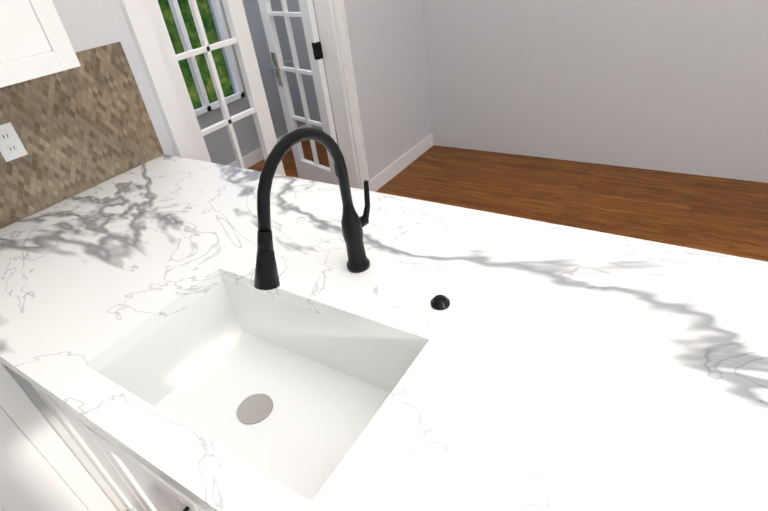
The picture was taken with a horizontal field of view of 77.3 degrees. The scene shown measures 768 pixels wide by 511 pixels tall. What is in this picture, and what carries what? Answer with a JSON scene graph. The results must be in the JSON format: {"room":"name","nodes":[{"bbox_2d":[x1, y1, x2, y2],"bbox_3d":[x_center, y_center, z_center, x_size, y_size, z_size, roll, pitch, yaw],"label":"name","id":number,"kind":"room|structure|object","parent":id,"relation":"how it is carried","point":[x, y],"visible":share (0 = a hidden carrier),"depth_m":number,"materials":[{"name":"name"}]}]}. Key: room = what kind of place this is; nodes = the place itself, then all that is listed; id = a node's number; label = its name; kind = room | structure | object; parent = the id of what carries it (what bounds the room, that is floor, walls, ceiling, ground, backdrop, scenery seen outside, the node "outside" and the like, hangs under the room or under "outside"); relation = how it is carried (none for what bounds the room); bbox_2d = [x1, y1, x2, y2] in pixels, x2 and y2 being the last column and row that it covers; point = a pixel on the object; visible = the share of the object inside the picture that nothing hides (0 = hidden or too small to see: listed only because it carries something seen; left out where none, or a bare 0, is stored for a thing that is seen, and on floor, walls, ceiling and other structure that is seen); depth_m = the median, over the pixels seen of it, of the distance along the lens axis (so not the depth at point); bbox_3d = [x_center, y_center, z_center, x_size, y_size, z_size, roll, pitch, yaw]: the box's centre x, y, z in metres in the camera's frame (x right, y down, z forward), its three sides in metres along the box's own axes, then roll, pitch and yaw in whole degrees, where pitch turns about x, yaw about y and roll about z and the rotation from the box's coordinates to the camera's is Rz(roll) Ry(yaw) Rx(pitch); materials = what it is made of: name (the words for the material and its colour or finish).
{"room":"kitchen","nodes":[
{"label":"kitchen","id":0,"kind":"room"},
{"bbox_2d":[1,0,430,228],"bbox_3d":[-1.933,-1.248,0.339,0.120,5.395,7.850,14,39,30],"label":"wall","id":1,"kind":"structure","parent":0,"point":[388,46],"depth_m":3.42,"materials":[{"name":"paint"}]},
{"bbox_2d":[0,0,80,87],"bbox_3d":[-1.367,-0.699,1.041,0.354,0.788,0.962,14,39,30],"label":"upper cabinet","id":2,"kind":"object","parent":1,"relation":"attached to","point":[35,42],"visible":1,"depth_m":1.39,"materials":[{"name":"white wood"}]},
{"bbox_2d":[0,42,163,228],"bbox_3d":[-1.837,-0.006,0.911,0.008,0.829,3.036,14,39,30],"label":"tile backsplash","id":3,"kind":"structure","parent":1,"relation":"attached to","point":[87,124],"depth_m":1.82,"materials":[{"name":"tile"}]},
{"bbox_2d":[0,122,27,161],"bbox_3d":[-1.294,-0.390,1.654,0.008,0.116,0.072,14,39,30],"label":"electrical outlet","id":4,"kind":"object","parent":3,"relation":"attached to","point":[12,147],"visible":1,"depth_m":1.66,"materials":[{"name":"white plastic"}]},
{"bbox_2d":[143,0,285,175],"bbox_3d":[-0.827,-0.804,2.431,0.040,2.073,0.565,14,39,30],"label":"french door","id":5,"kind":"structure","parent":1,"relation":"in","point":[242,42],"depth_m":2.40,"materials":[{"name":"white wood"}]},
{"bbox_2d":[119,0,370,190],"bbox_3d":[-0.650,-1.004,2.607,0.149,2.193,1.406,14,39,30],"label":"door frame","id":6,"kind":"structure","parent":1,"relation":"attached to","point":[144,37],"depth_m":2.95,"materials":[{"name":"white wood"}]},
{"bbox_2d":[258,0,338,184],"bbox_3d":[-0.596,-1.395,3.267,0.581,2.073,0.246,14,39,30],"label":"french door","id":7,"kind":"structure","parent":1,"relation":"in","point":[315,170],"depth_m":3.34,"materials":[{"name":"white wood"}]},
{"bbox_2d":[370,133,432,191],"bbox_3d":[0.161,-0.775,3.981,0.015,0.110,1.050,14,39,30],"label":"baseboard","id":8,"kind":"structure","parent":1,"relation":"attached to","point":[391,171],"depth_m":3.94,"materials":[{"name":"white wood"}]},
{"bbox_2d":[197,0,336,164],"bbox_3d":[-1.135,-1.490,3.137,1.400,2.520,3.000,14,39,30],"label":"wall","id":9,"kind":"structure","parent":0,"point":[219,146],"depth_m":4.36,"materials":[{"name":"paint"}]},
{"bbox_2d":[168,0,244,116],"bbox_3d":[-1.535,-1.831,3.512,0.050,1.560,0.800,14,39,30],"label":"window","id":10,"kind":"structure","parent":9,"relation":"in","point":[207,106],"depth_m":3.84,"materials":[{"name":"white wood"}]},
{"bbox_2d":[227,124,311,168],"bbox_3d":[-1.496,-0.622,4.095,0.014,0.110,2.800,14,39,30],"label":"baseboard","id":11,"kind":"structure","parent":9,"relation":"attached to","point":[254,157],"depth_m":4.45,"materials":[{"name":"white wood"}]},
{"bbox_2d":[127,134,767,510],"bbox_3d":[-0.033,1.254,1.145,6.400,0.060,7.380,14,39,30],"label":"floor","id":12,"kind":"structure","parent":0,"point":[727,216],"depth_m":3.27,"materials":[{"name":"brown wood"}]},
{"bbox_2d":[0,362,126,510],"bbox_3d":[-1.072,0.431,1.731,0.654,0.888,0.927,14,39,30],"label":"dishwasher","id":13,"kind":"object","parent":12,"relation":"on","point":[46,464],"visible":0.23,"depth_m":1.37,"materials":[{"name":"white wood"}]},
{"bbox_2d":[30,383,145,510],"bbox_3d":[-0.624,0.454,1.605,0.336,0.888,0.650,14,39,30],"label":"base cabinet","id":14,"kind":"object","parent":12,"relation":"on","point":[94,445],"depth_m":1.36,"materials":[{"name":"white wood"}]},
{"bbox_2d":[0,154,767,510],"bbox_3d":[-0.210,0.176,1.276,2.449,0.244,1.025,14,39,30],"label":"countertop","id":15,"kind":"structure","parent":14,"relation":"on","point":[540,366],"depth_m":0.95,"materials":[{"name":"stone"}]},
{"bbox_2d":[254,127,369,289],"bbox_3d":[-0.153,-0.076,1.051,0.060,0.406,0.388,14,39,30],"label":"pull-down faucet","id":16,"kind":"object","parent":15,"relation":"on","point":[353,224],"visible":1,"depth_m":0.95,"materials":[{"name":"black metal"}]},
{"bbox_2d":[430,295,449,309],"bbox_3d":[0.126,0.103,1.079,0.044,0.016,0.043,14,39,30],"label":"button","id":17,"kind":"object","parent":15,"relation":"on","point":[440,302],"visible":0.98,"depth_m":1.07,"materials":[{"name":"black metal"}]},
{"bbox_2d":[106,444,206,510],"bbox_3d":[-0.168,0.661,1.408,0.833,0.660,0.650,14,39,30],"label":"base cabinet","id":18,"kind":"object","parent":12,"relation":"on","point":[134,484],"depth_m":1.18,"materials":[{"name":"white wood"}]},
{"bbox_2d":[423,0,767,182],"bbox_3d":[2.371,-1.582,2.479,4.880,2.600,0.100,14,39,30],"label":"wall","id":19,"kind":"structure","parent":0,"point":[678,86],"depth_m":3.35,"materials":[{"name":"paint"}]},
{"label":"outside","id":20,"kind":"structure","parent":0,"visible":0},
{"bbox_2d":[158,0,233,109],"bbox_3d":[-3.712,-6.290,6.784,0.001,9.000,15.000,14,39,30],"label":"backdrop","id":21,"kind":"structure","parent":20,"point":[211,35],"depth_m":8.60,"materials":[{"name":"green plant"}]}
]}

